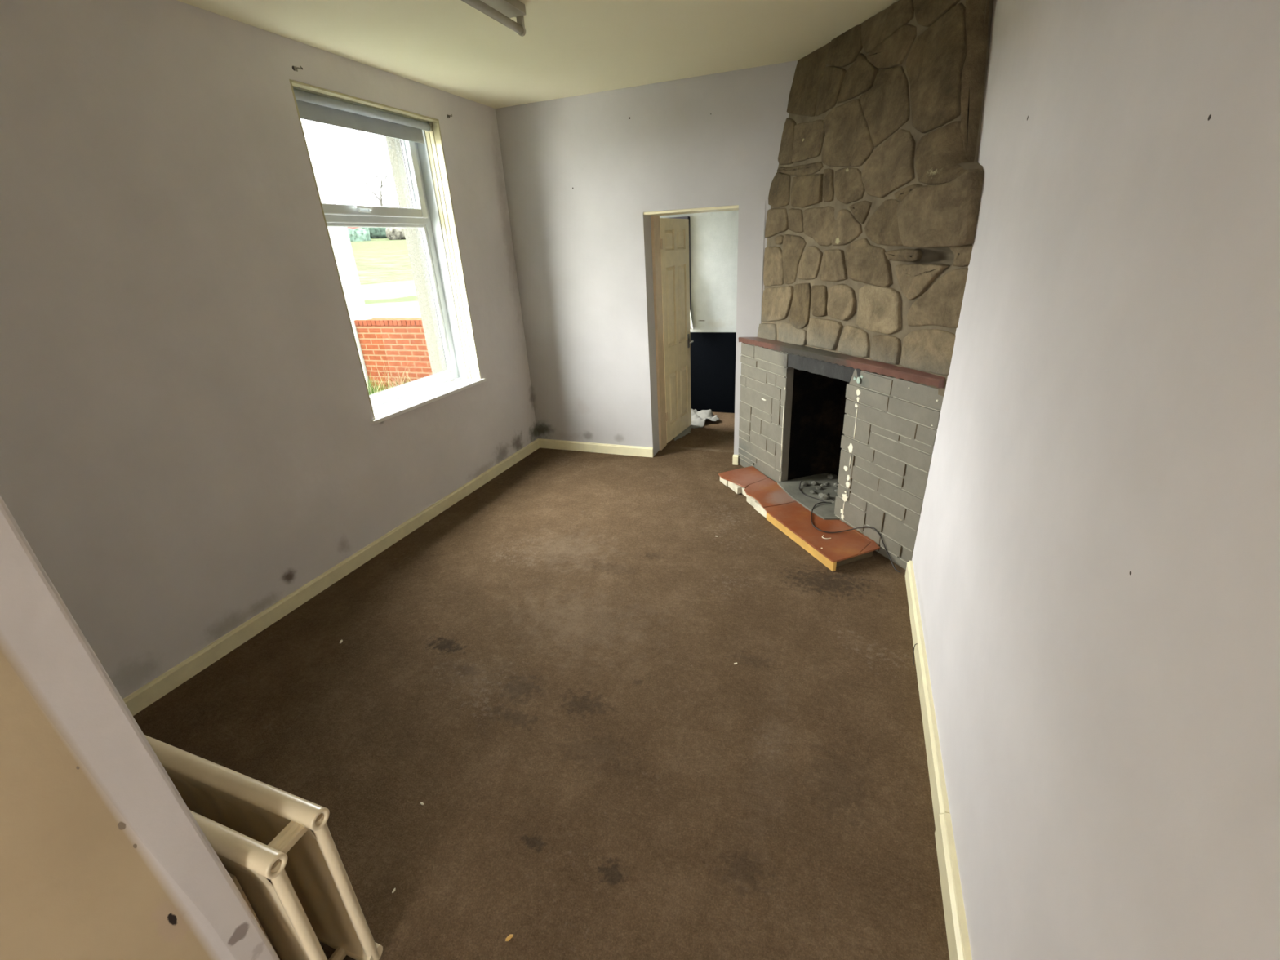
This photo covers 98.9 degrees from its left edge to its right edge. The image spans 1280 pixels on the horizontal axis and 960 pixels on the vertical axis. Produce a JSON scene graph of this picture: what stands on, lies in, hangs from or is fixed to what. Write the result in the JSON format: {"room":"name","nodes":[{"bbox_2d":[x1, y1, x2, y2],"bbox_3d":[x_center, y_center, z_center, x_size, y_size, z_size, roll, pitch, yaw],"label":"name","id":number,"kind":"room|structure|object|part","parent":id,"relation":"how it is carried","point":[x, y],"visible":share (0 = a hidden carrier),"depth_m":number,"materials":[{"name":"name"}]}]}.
{"room":"living room","nodes":[
{"label":"living room","id":0,"kind":"room"},
{"bbox_2d":[0,495,279,959],"bbox_3d":[-2.184,0.615,-0.253,1.711,2.775,3.140,6,25,20],"label":"wall","id":1,"kind":"structure","parent":0,"point":[103,857],"depth_m":0.90,"materials":[{"name":"beige paint"}]},
{"bbox_2d":[144,734,382,959],"bbox_3d":[-1.110,1.019,1.433,0.794,0.603,0.186,6,25,20],"label":"radiator","id":2,"kind":"object","parent":1,"relation":"attached to","point":[277,846],"visible":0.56,"depth_m":1.32,"materials":[{"name":"beige metal"}]},
{"bbox_3d":[-1.125,1.029,1.399,0.790,0.592,0.047,6,25,20],"label":"panel","id":3,"kind":"part","parent":2,"relation":"part of","materials":[{"name":"beige metal"}]},
{"bbox_2d":[0,0,537,698],"bbox_3d":[-2.390,-0.266,1.835,0.260,2.775,7.642,6,25,20],"label":"wall","id":4,"kind":"structure","parent":0,"point":[189,442],"depth_m":2.43,"materials":[{"name":"white paint"}]},
{"bbox_2d":[293,66,301,71],"bbox_3d":[-1.720,-2.070,2.754,0.034,0.021,0.016,-1,23,6],"label":"curtain hook","id":5,"kind":"object","parent":4,"relation":"attached to","point":[295,67],"visible":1,"depth_m":2.75,"materials":[{"name":"metal"}]},
{"bbox_2d":[122,438,539,715],"bbox_3d":[-1.668,0.403,3.601,0.018,0.088,3.972,6,25,20],"label":"baseboard","id":6,"kind":"structure","parent":4,"relation":"attached to","point":[145,695],"depth_m":3.01,"materials":[{"name":"beige paint"}]},
{"bbox_2d":[288,79,486,424],"bbox_3d":[-1.622,-1.404,3.606,0.287,1.796,1.187,6,25,20],"label":"window","id":7,"kind":"structure","parent":4,"relation":"in","point":[432,211],"depth_m":3.88,"materials":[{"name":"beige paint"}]},
{"bbox_2d":[293,88,432,143],"bbox_3d":[-1.619,-2.150,3.261,0.057,0.129,1.094,6,25,20],"label":"roller blind","id":8,"kind":"object","parent":7,"relation":"attached to","point":[311,107],"visible":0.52,"depth_m":3.20,"materials":[{"name":"grey fabric"}]},
{"bbox_3d":[-1.709,-1.673,3.380,0.050,0.035,0.140,6,25,20],"label":"handle","id":9,"kind":"part","parent":7,"relation":"part of","materials":[{"name":"white plastic"}]},
{"bbox_3d":[-1.739,-1.950,3.402,0.074,0.562,0.995,6,25,20],"label":"sash","id":10,"kind":"part","parent":7,"relation":"part of","materials":[{"name":"white plastic"}]},
{"bbox_3d":[-1.728,-1.430,3.633,0.065,1.759,1.103,6,25,20],"label":"frame","id":11,"kind":"part","parent":7,"relation":"part of","materials":[{"name":"white plastic"}]},
{"bbox_3d":[-1.620,-0.596,3.965,0.081,0.029,1.125,6,25,20],"label":"plastic sill","id":12,"kind":"part","parent":7,"relation":"part of","materials":[{"name":"white plastic"}]},
{"bbox_3d":[-1.512,-0.588,3.928,0.143,0.026,1.187,6,25,20],"label":"sill","id":13,"kind":"part","parent":7,"relation":"part of","materials":[{"name":"white paint"}]},
{"bbox_2d":[385,136,455,381],"bbox_3d":[-2.665,-1.414,1.465,0.218,5.800,7.700,6,25,20],"label":"wall","id":14,"kind":"structure","parent":0,"point":[413,237],"depth_m":4.20,"materials":[{"name":"beige paint"}]},
{"bbox_2d":[373,381,450,408],"bbox_3d":[-1.839,-0.548,4.048,0.254,0.100,1.168,6,25,20],"label":"trim","id":15,"kind":"structure","parent":14,"relation":"attached to","point":[447,381],"depth_m":4.11,"materials":[{"name":"white paint"}]},
{"bbox_2d":[177,0,898,108],"bbox_3d":[-0.635,-1.716,1.319,4.100,0.120,9.100,6,25,20],"label":"ceiling","id":16,"kind":"structure","parent":0,"point":[568,48],"depth_m":2.87,"materials":[{"name":"white paint"}]},
{"bbox_2d":[461,0,525,36],"bbox_3d":[-0.770,-1.853,1.954,0.090,0.114,1.296,6,25,20],"label":"ceiling light","id":17,"kind":"object","parent":16,"relation":"attached to","point":[501,11],"visible":1,"depth_m":2.38,"materials":[{"name":"white plastic"}]},
{"bbox_2d":[133,412,949,959],"bbox_3d":[-0.258,0.967,2.370,3.600,0.120,9.100,6,25,20],"label":"floor","id":18,"kind":"structure","parent":0,"point":[544,664],"depth_m":2.19,"materials":[{"name":"brown carpet"}]},
{"bbox_2d":[505,933,513,941],"bbox_3d":[-0.363,1.268,1.517,0.025,0.009,0.012,-22,29,-37],"label":"chip","id":19,"kind":"object","parent":18,"relation":"on","point":[510,935],"visible":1,"depth_m":1.51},
{"bbox_2d":[674,408,719,440],"bbox_3d":[0.518,-0.594,5.650,0.513,0.088,0.930,6,25,20],"label":"cloth","id":20,"kind":"object","parent":18,"relation":"on","point":[698,418],"visible":0.61,"depth_m":5.73,"materials":[{"name":"white fabric"}]},
{"bbox_2d":[810,498,900,573],"bbox_3d":[1.247,0.307,3.369,0.284,0.159,0.810,-6,23,-8],"label":"cable","id":21,"kind":"object","parent":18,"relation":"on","point":[831,499],"visible":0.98,"depth_m":3.35,"materials":[{"name":"black rubber"}]},
{"bbox_2d":[718,0,993,571],"bbox_3d":[1.188,-1.069,3.228,0.818,2.805,2.073,-10,24,-17],"label":"fireplace","id":22,"kind":"object","parent":18,"relation":"on","point":[874,197],"visible":0.96,"depth_m":2.98,"materials":[{"name":"brown stone"}]},
{"bbox_2d":[799,480,825,502],"bbox_3d":[1.187,0.085,3.844,0.072,0.037,0.321,-9,24,-14],"label":"cable","id":23,"kind":"object","parent":22,"relation":"on","point":[801,481],"visible":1,"depth_m":3.82,"materials":[{"name":"black rubber"}]},
{"bbox_2d":[738,337,945,388],"bbox_3d":[1.147,-0.786,3.381,0.174,0.123,1.960,-10,24,-16],"label":"mantel shelf","id":24,"kind":"object","parent":22,"relation":"attached to","point":[868,366],"depth_m":3.08,"materials":[{"name":"red tile"}]},
{"bbox_2d":[495,60,798,464],"bbox_3d":[0.492,-1.507,4.375,3.172,2.775,0.334,6,25,20],"label":"wall","id":25,"kind":"structure","parent":0,"point":[582,172],"depth_m":4.25,"materials":[{"name":"white paint"}]},
{"bbox_2d":[538,438,653,457],"bbox_3d":[-0.427,-0.301,5.091,1.160,0.088,0.018,6,25,20],"label":"baseboard","id":26,"kind":"structure","parent":25,"relation":"attached to","point":[634,451],"depth_m":5.07,"materials":[{"name":"beige paint"}]},
{"bbox_2d":[650,215,666,450],"bbox_3d":[0.169,-1.205,4.746,0.024,1.962,0.157,6,25,20],"label":"trim","id":27,"kind":"structure","parent":25,"relation":"attached to","point":[655,220],"depth_m":4.67,"materials":[{"name":"beige wood"}]},
{"bbox_2d":[659,217,693,443],"bbox_3d":[0.353,-1.343,5.048,0.094,1.935,0.640,9,26,26],"label":"door","id":28,"kind":"structure","parent":25,"relation":"in","point":[674,233],"depth_m":5.01,"materials":[{"name":"wood"}]},
{"bbox_3d":[0.245,-2.041,4.651,0.016,0.138,0.168,9,26,26],"label":"panel","id":29,"kind":"part","parent":28,"relation":"part of","materials":[{"name":"beige wood"}]},
{"bbox_3d":[0.272,-1.536,4.866,0.016,0.658,0.168,9,26,26],"label":"panel","id":30,"kind":"part","parent":28,"relation":"part of","materials":[{"name":"beige wood"}]},
{"bbox_3d":[0.313,-0.783,5.188,0.016,0.458,0.168,9,26,26],"label":"panel","id":31,"kind":"part","parent":28,"relation":"part of","materials":[{"name":"beige wood"}]},
{"bbox_3d":[0.359,-2.135,4.855,0.016,0.138,0.168,9,26,26],"label":"panel","id":32,"kind":"part","parent":28,"relation":"part of","materials":[{"name":"beige wood"}]},
{"bbox_3d":[0.386,-1.629,5.071,0.016,0.658,0.168,9,26,26],"label":"panel","id":33,"kind":"part","parent":28,"relation":"part of","materials":[{"name":"beige wood"}]},
{"bbox_3d":[0.426,-0.876,5.393,0.016,0.458,0.168,9,26,26],"label":"panel","id":34,"kind":"part","parent":28,"relation":"part of","materials":[{"name":"beige wood"}]},
{"bbox_3d":[0.480,-1.334,5.272,0.056,0.130,0.115,6,25,20],"label":"handle","id":35,"kind":"part","parent":28,"relation":"part of","materials":[{"name":"metal"}]},
{"bbox_2d":[643,204,738,215],"bbox_3d":[0.423,-2.051,4.167,0.729,0.020,0.318,6,25,20],"label":"trim","id":36,"kind":"structure","parent":25,"relation":"attached to","point":[735,207],"depth_m":4.08,"materials":[{"name":"beige paint"}]},
{"bbox_2d":[659,209,738,413],"bbox_3d":[1.199,-2.043,5.541,3.600,2.775,0.250,6,25,20],"label":"wall","id":37,"kind":"structure","parent":0,"point":[713,235],"depth_m":5.69,"materials":[{"name":"white paint"}]},
{"bbox_2d":[670,216,691,315],"bbox_3d":[0.271,-2.135,5.686,0.508,1.060,0.080,6,25,20],"label":"trim","id":38,"kind":"structure","parent":37,"relation":"attached to","point":[682,217],"depth_m":5.53,"materials":[{"name":"grey wood"}]},
{"bbox_2d":[689,311,693,328],"bbox_3d":[0.455,-1.848,5.656,0.203,0.561,0.039,6,25,20],"label":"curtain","id":39,"kind":"object","parent":37,"relation":"hanging from","point":[691,321],"visible":0.08,"depth_m":5.72,"materials":[{"name":"white fabric"}]},
{"bbox_2d":[732,454,738,465],"bbox_3d":[0.809,-0.171,4.637,0.046,0.085,0.022,6,25,20],"label":"baseboard","id":40,"kind":"structure","parent":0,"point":[735,457],"depth_m":4.63,"materials":[{"name":"beige paint"}]},
{"bbox_2d":[911,0,1279,959],"bbox_3d":[1.071,-0.220,1.294,0.250,2.775,9.100,6,25,20],"label":"wall","id":41,"kind":"structure","parent":0,"point":[1095,558],"depth_m":0.89,"materials":[{"name":"white paint"}]},
{"bbox_2d":[905,560,972,959],"bbox_3d":[0.497,1.554,0.618,0.028,0.103,5.580,6,25,20],"label":"baseboard","id":42,"kind":"structure","parent":41,"relation":"attached to","point":[936,775],"depth_m":1.73,"materials":[{"name":"beige paint"}]},
{"label":"outside","id":43,"kind":"structure","parent":0,"visible":0},
{"bbox_2d":[350,238,421,318],"bbox_3d":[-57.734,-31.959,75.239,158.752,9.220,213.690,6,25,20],"label":"terrain","id":44,"kind":"structure","parent":43,"point":[383,265],"depth_m":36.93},
{"bbox_2d":[311,161,370,393],"bbox_3d":[-4.620,-2.636,7.752,1.495,3.100,0.300,6,25,20],"label":"pillar","id":45,"kind":"structure","parent":44,"relation":"on","point":[320,171],"depth_m":7.28,"materials":[{"name":"white paint"}]},
{"bbox_2d":[346,226,359,229],"bbox_3d":[-65.133,-57.768,126.033,9.333,2.700,9.333,6,25,20],"label":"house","id":46,"kind":"structure","parent":44,"relation":"on","point":[355,228],"depth_m":123.55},
{"bbox_2d":[346,227,370,241],"bbox_3d":[-51.401,-39.532,89.210,11.096,2.591,10.909,6,25,20],"label":"hedge","id":47,"kind":"object","parent":44,"relation":"on","point":[359,234],"visible":0.16,"depth_m":90.17,"materials":[{"name":"green plant"}]},
{"bbox_2d":[342,146,392,206],"bbox_3d":[-49.661,-53.736,102.101,10.053,14.769,9.798,6,25,20],"label":"bare tree","id":48,"kind":"object","parent":44,"relation":"on","point":[352,157],"visible":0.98,"depth_m":101.03,"materials":[{"name":"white plant"}]},
{"bbox_2d":[360,226,388,238],"bbox_3d":[-46.346,-44.761,97.389,6.192,4.308,5.699,6,25,20],"label":"bush","id":49,"kind":"object","parent":44,"relation":"on","point":[374,233],"visible":0.3,"depth_m":95.69,"materials":[{"name":"green plant"}]},
{"bbox_2d":[365,358,411,395],"bbox_3d":[-3.342,-1.151,6.917,1.981,0.743,1.311,6,25,20],"label":"grass","id":50,"kind":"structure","parent":44,"relation":"on","point":[372,390],"depth_m":7.15,"materials":[{"name":"green plant"}]},
{"bbox_2d":[354,317,432,391],"bbox_3d":[-2.365,-1.539,7.324,3.215,1.200,0.236,6,25,20],"label":"wall","id":51,"kind":"structure","parent":44,"relation":"on","point":[401,342],"depth_m":7.50,"materials":[{"name":"orange brick"}]},
{"bbox_2d":[324,161,372,319],"bbox_3d":[-3.856,-3.102,7.219,0.120,1.900,0.120,6,25,20],"label":"post","id":52,"kind":"object","parent":51,"relation":"on","point":[328,164],"visible":1,"depth_m":7.23,"materials":[{"name":"white paint"}]},
{"bbox_2d":[386,227,405,239],"bbox_3d":[-40.502,-41.967,92.770,4.495,2.845,4.716,6,25,20],"label":"shrub","id":53,"kind":"object","parent":44,"relation":"on","point":[393,233],"visible":0.5,"depth_m":91.34,"materials":[{"name":"plant"}]}
]}

